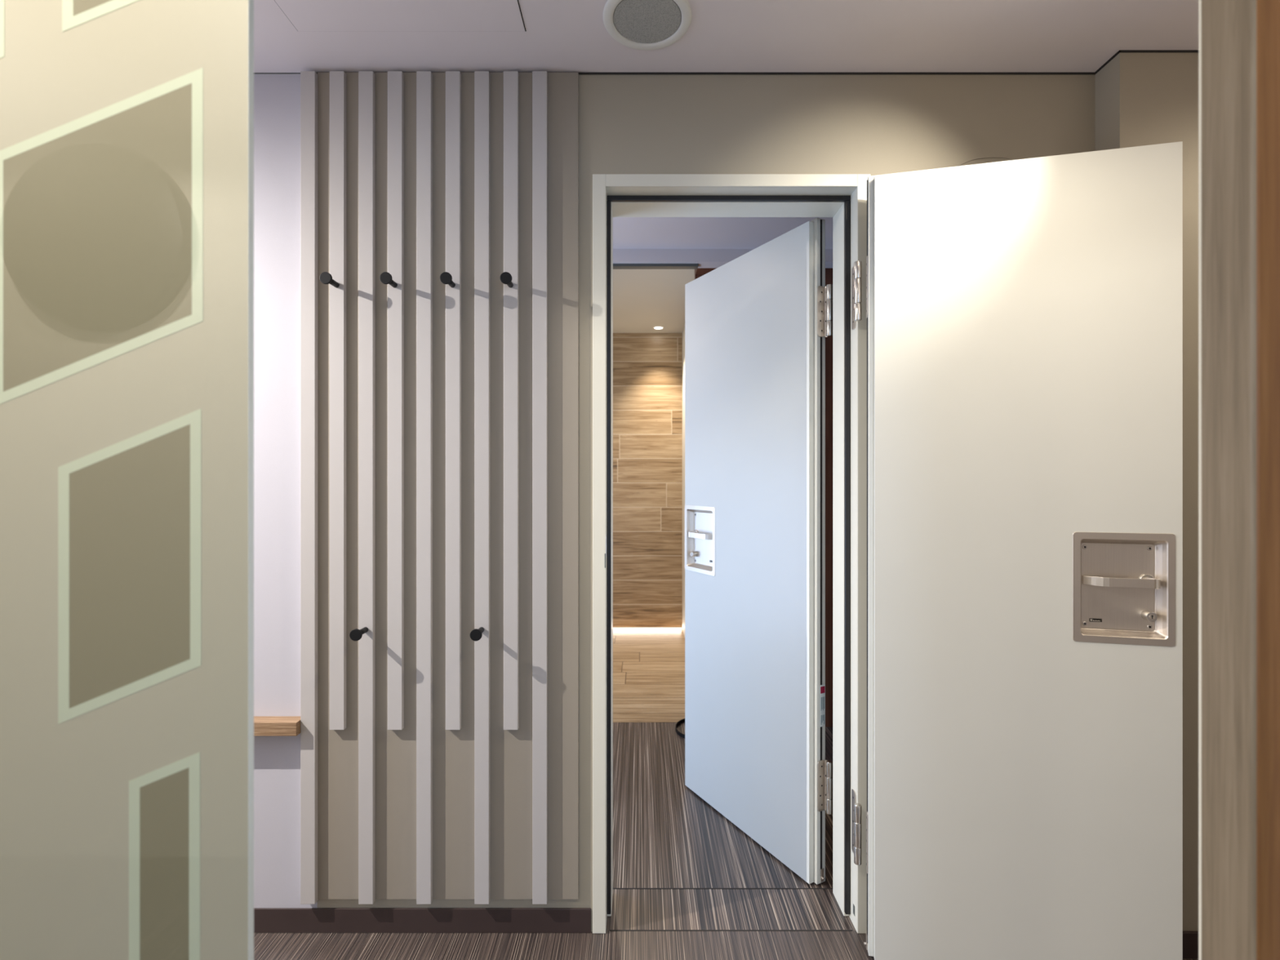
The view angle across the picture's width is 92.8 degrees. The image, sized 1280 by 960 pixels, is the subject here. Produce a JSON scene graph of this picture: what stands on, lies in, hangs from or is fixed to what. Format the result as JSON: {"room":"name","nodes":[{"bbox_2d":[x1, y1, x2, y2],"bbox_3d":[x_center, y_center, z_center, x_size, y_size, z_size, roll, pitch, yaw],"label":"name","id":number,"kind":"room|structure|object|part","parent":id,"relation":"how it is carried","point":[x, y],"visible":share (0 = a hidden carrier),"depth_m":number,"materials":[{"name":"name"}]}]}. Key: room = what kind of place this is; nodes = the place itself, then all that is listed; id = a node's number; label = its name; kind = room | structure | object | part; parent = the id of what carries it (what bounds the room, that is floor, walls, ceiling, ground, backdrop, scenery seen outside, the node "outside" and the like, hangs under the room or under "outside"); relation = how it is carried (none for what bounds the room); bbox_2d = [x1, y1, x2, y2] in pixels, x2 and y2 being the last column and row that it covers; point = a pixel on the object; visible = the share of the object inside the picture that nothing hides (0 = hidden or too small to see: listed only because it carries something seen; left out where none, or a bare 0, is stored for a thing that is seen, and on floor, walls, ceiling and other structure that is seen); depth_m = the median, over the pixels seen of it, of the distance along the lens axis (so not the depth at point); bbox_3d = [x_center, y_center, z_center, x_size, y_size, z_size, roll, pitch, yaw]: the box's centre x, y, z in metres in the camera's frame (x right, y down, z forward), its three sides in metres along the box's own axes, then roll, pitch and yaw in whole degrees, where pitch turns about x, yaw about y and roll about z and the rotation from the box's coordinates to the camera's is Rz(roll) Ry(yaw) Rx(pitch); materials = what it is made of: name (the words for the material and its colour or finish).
{"room":"hotel room entryway","nodes":[
{"label":"hotel room entryway","id":0,"kind":"room"},
{"bbox_2d":[613,333,682,628],"bbox_3d":[-0.520,0.007,5.250,1.760,2.520,0.100,0,0,0],"label":"wall","id":1,"kind":"structure","parent":0,"point":[647,367],"depth_m":5.20,"materials":[{"name":"brown wood"}]},
{"bbox_2d":[613,627,681,628],"bbox_3d":[-0.512,1.262,5.194,1.735,0.007,0.011,0,0,0],"label":"led strip","id":2,"kind":"object","parent":1,"relation":"attached to","point":[613,628],"visible":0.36,"depth_m":5.19,"materials":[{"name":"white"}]},
{"bbox_2d":[613,269,694,333],"bbox_3d":[-0.520,-1.293,4.200,1.760,0.080,2.200,0,0,0],"label":"ceiling","id":3,"kind":"structure","parent":0,"point":[644,300],"depth_m":4.23,"materials":[{"name":"beige paint"}]},
{"bbox_2d":[653,326,663,328],"bbox_3d":[0.152,-1.251,5.020,0.080,0.004,0.080,0,0,0],"label":"recessed light","id":4,"kind":"object","parent":3,"relation":"in","point":[655,327],"visible":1,"depth_m":5.01,"materials":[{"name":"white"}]},
{"bbox_2d":[253,74,1095,932],"bbox_3d":[-0.400,0.063,1.788,6.000,2.408,0.155,0,0,0],"label":"wall","id":5,"kind":"structure","parent":0,"point":[872,124],"depth_m":1.71,"materials":[{"name":"white paint"}]},
{"bbox_2d":[253,715,300,736],"bbox_3d":[-1.619,0.680,1.687,1.362,0.037,0.046,0,0,0],"label":"wall shelf","id":6,"kind":"object","parent":5,"relation":"attached to","point":[264,726],"visible":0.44,"depth_m":1.66,"materials":[{"name":"brown wood"}]},
{"bbox_2d":[253,72,300,74],"bbox_3d":[-2.152,-1.139,1.709,2.495,0.002,0.002,0,0,0],"label":"trim","id":7,"kind":"structure","parent":5,"relation":"attached to","point":[254,73],"depth_m":1.71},
{"bbox_2d":[253,907,591,933],"bbox_3d":[-1.768,1.233,1.708,3.263,0.068,0.005,0,0,0],"label":"baseboard","id":8,"kind":"structure","parent":5,"relation":"attached to","point":[266,920],"depth_m":1.71,"materials":[{"name":"brown wood"}]},
{"bbox_2d":[300,71,578,904],"bbox_3d":[-0.554,0.018,1.666,0.765,2.306,0.088,0,0,0],"label":"coat rack","id":9,"kind":"object","parent":5,"relation":"attached to","point":[439,211],"visible":1,"depth_m":1.69,"materials":[{"name":"paint"}]},
{"bbox_2d":[592,173,871,933],"bbox_3d":[0.256,0.206,1.786,0.776,2.120,0.169,0,0,0],"label":"door frame","id":10,"kind":"structure","parent":5,"relation":"attached to","point":[842,197],"depth_m":1.73,"materials":[{"name":"paint"}]},
{"bbox_2d":[316,49,1199,74],"bbox_3d":[0.848,-1.139,1.664,3.505,0.004,0.092,0,0,0],"label":"trim","id":11,"kind":"structure","parent":5,"relation":"attached to","point":[1119,51],"depth_m":1.71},
{"bbox_2d":[684,217,832,884],"bbox_3d":[0.388,0.222,2.206,0.068,2.077,0.761,0,0,-29],"label":"door","id":12,"kind":"structure","parent":5,"relation":"in","point":[757,324],"depth_m":2.11,"materials":[{"name":"paint"}]},
{"bbox_2d":[684,504,715,576],"bbox_3d":[0.249,0.236,2.433,0.030,0.267,0.213,0,0,-29],"label":"door handle","id":13,"kind":"object","parent":12,"relation":"on","point":[700,519],"depth_m":2.46,"materials":[{"name":"metal"}]},
{"bbox_3d":[0.565,0.954,1.903,0.030,0.158,0.002,0,0,-29],"label":"hinge plate","id":14,"kind":"part","parent":12,"relation":"part of","materials":[{"name":"metal"}]},
{"bbox_3d":[0.565,-0.526,1.903,0.030,0.158,0.002,0,0,-29],"label":"hinge plate","id":15,"kind":"part","parent":12,"relation":"part of","materials":[{"name":"metal"}]},
{"bbox_2d":[822,696,824,724],"bbox_3d":[0.571,0.721,1.905,0.015,0.086,0.001,0,0,-29],"label":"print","id":16,"kind":"object","parent":12,"relation":"attached to","point":[823,698],"depth_m":1.91},
{"bbox_3d":[0.583,0.954,1.905,0.007,0.158,0.013,0,0,-29],"label":"hinge plate","id":17,"kind":"part","parent":12,"relation":"part of","materials":[{"name":"silver metal"}]},
{"bbox_3d":[0.583,-0.526,1.905,0.007,0.158,0.013,0,0,-29],"label":"hinge plate","id":18,"kind":"part","parent":12,"relation":"part of","materials":[{"name":"silver metal"}]},
{"bbox_2d":[957,157,1011,166],"bbox_3d":[0.993,-0.858,1.708,0.256,0.092,0.001,0,0,0],"label":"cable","id":19,"kind":"object","parent":5,"relation":"attached to","point":[982,157],"visible":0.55,"depth_m":1.71,"materials":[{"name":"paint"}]},
{"bbox_2d":[851,141,1182,959],"bbox_3d":[0.943,0.228,1.582,0.735,2.065,0.152,0,0,14],"label":"door","id":20,"kind":"structure","parent":5,"relation":"in","point":[1024,317],"depth_m":1.51,"materials":[{"name":"paint"}]},
{"bbox_3d":[0.606,0.968,1.727,0.002,0.178,0.030,0,0,0],"label":"hinge plate","id":21,"kind":"part","parent":20,"relation":"part of","materials":[{"name":"metal"}]},
{"bbox_3d":[0.606,-0.516,1.727,0.002,0.178,0.030,0,0,0],"label":"hinge plate","id":22,"kind":"part","parent":20,"relation":"part of","materials":[{"name":"metal"}]},
{"bbox_3d":[0.608,0.968,1.634,0.002,0.165,0.024,0,0,14],"label":"hinge plate","id":23,"kind":"part","parent":20,"relation":"part of","materials":[{"name":"silver metal"}]},
{"bbox_3d":[0.608,-0.516,1.634,0.002,0.165,0.024,0,0,14],"label":"hinge plate","id":24,"kind":"part","parent":20,"relation":"part of","materials":[{"name":"silver metal"}]},
{"bbox_2d":[1072,531,1175,646],"bbox_3d":[1.160,0.260,1.474,0.213,0.267,0.030,0,0,14],"label":"door handle","id":25,"kind":"object","parent":20,"relation":"on","point":[1124,582],"depth_m":1.48,"materials":[{"name":"metal"}]},
{"bbox_2d":[682,324,684,636],"bbox_3d":[0.390,-0.033,4.300,0.060,2.600,2.000,0,0,0],"label":"wall","id":26,"kind":"structure","parent":0,"point":[683,331],"depth_m":5.03,"materials":[{"name":"beige paint"}]},
{"bbox_2d":[613,248,832,267],"bbox_3d":[0.600,-1.109,3.055,4.000,0.064,0.090,0,0,0],"label":"wall","id":27,"kind":"structure","parent":0,"point":[704,258],"depth_m":3.01,"materials":[{"name":"paint"}]},
{"bbox_2d":[613,263,697,269],"bbox_3d":[-0.555,-1.070,3.055,1.690,0.014,0.040,0,0,0],"label":"trim","id":28,"kind":"structure","parent":27,"relation":"attached to","point":[615,266],"depth_m":3.04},
{"bbox_2d":[253,0,1199,248],"bbox_3d":[-0.400,-1.181,0.250,6.000,0.080,5.700,0,0,0],"label":"ceiling","id":29,"kind":"structure","parent":0,"point":[559,36],"depth_m":1.58,"materials":[{"name":"paint"}]},
{"bbox_2d":[274,0,525,31],"bbox_3d":[-0.579,-1.139,1.284,0.580,0.002,0.529,0,0,0],"label":"ceiling panel","id":30,"kind":"object","parent":29,"relation":"attached to","point":[304,15],"visible":1,"depth_m":1.49,"materials":[{"name":"paint"}]},
{"bbox_2d":[602,0,692,50],"bbox_3d":[0.018,-1.137,1.504,0.219,0.007,0.219,0,0,0],"label":"ceiling speaker","id":31,"kind":"object","parent":29,"relation":"attached to","point":[639,24],"visible":1,"depth_m":1.51},
{"bbox_2d":[613,0,680,43],"bbox_3d":[0.018,-1.138,1.504,0.166,0.004,0.166,0,0,0],"label":"grille","id":32,"kind":"object","parent":31,"relation":"attached to","point":[636,21],"depth_m":1.51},
{"bbox_2d":[253,628,1199,959],"bbox_3d":[-0.400,1.306,1.350,6.000,0.081,7.900,0,0,0],"label":"floor","id":33,"kind":"structure","parent":0,"point":[665,835],"depth_m":1.89,"materials":[{"name":"carpet"}]},
{"bbox_2d":[0,0,253,959],"bbox_3d":[-1.000,0.114,0.705,1.101,2.294,0.010,0,0,0],"label":"glass panel","id":34,"kind":"object","parent":33,"relation":"on","point":[126,126],"visible":1,"depth_m":0.70,"materials":[{"name":"beige glass"}]},
{"bbox_2d":[675,718,684,738],"bbox_3d":[0.319,1.258,3.085,0.280,0.017,0.280,0,0,0],"label":"hoop","id":35,"kind":"object","parent":33,"relation":"on","point":[682,721],"visible":0.27,"depth_m":3.08},
{"bbox_2d":[609,888,852,931],"bbox_3d":[0.256,1.267,1.803,0.682,0.001,0.180,0,0,0],"label":"trim","id":36,"kind":"structure","parent":33,"relation":"on","point":[613,888],"depth_m":1.72,"materials":[{"name":"black metal"}]},
{"bbox_2d":[694,267,832,726],"bbox_3d":[1.448,0.007,3.200,2.305,2.520,0.200,0,0,0],"label":"wall","id":37,"kind":"structure","parent":0,"point":[700,272],"depth_m":3.13,"materials":[{"name":"grey paint"}]},
{"bbox_2d":[1095,52,1199,931],"bbox_3d":[1.938,0.063,1.666,1.324,2.408,0.088,0,0,0],"label":"wall","id":38,"kind":"structure","parent":0,"point":[1142,99],"depth_m":1.62,"materials":[{"name":"beige paint"}]},
{"bbox_2d":[1182,931,1199,958],"bbox_3d":[1.933,1.233,1.618,1.334,0.068,0.008,0,0,0],"label":"baseboard","id":39,"kind":"structure","parent":38,"relation":"attached to","point":[1190,939],"depth_m":1.61,"materials":[{"name":"brown wood"}]},
{"bbox_3d":[-0.400,0.063,0.630,6.000,2.408,0.060,0,0,0],"label":"wall","id":40,"kind":"structure","parent":0,"visible":0},
{"bbox_2d":[1199,0,1200,959],"bbox_3d":[0.644,0.192,0.683,0.032,2.150,0.006,0,0,0],"label":"trim","id":41,"kind":"structure","parent":40,"relation":"attached to","point":[1199,0],"depth_m":0.69,"materials":[{"name":"paint"}]},
{"bbox_2d":[1200,0,1279,959],"bbox_3d":[0.686,0.192,0.649,0.127,2.150,0.062,0,0,0],"label":"trim","id":42,"kind":"structure","parent":40,"relation":"attached to","point":[1240,39],"depth_m":0.63,"materials":[{"name":"brown wood"}]}
]}

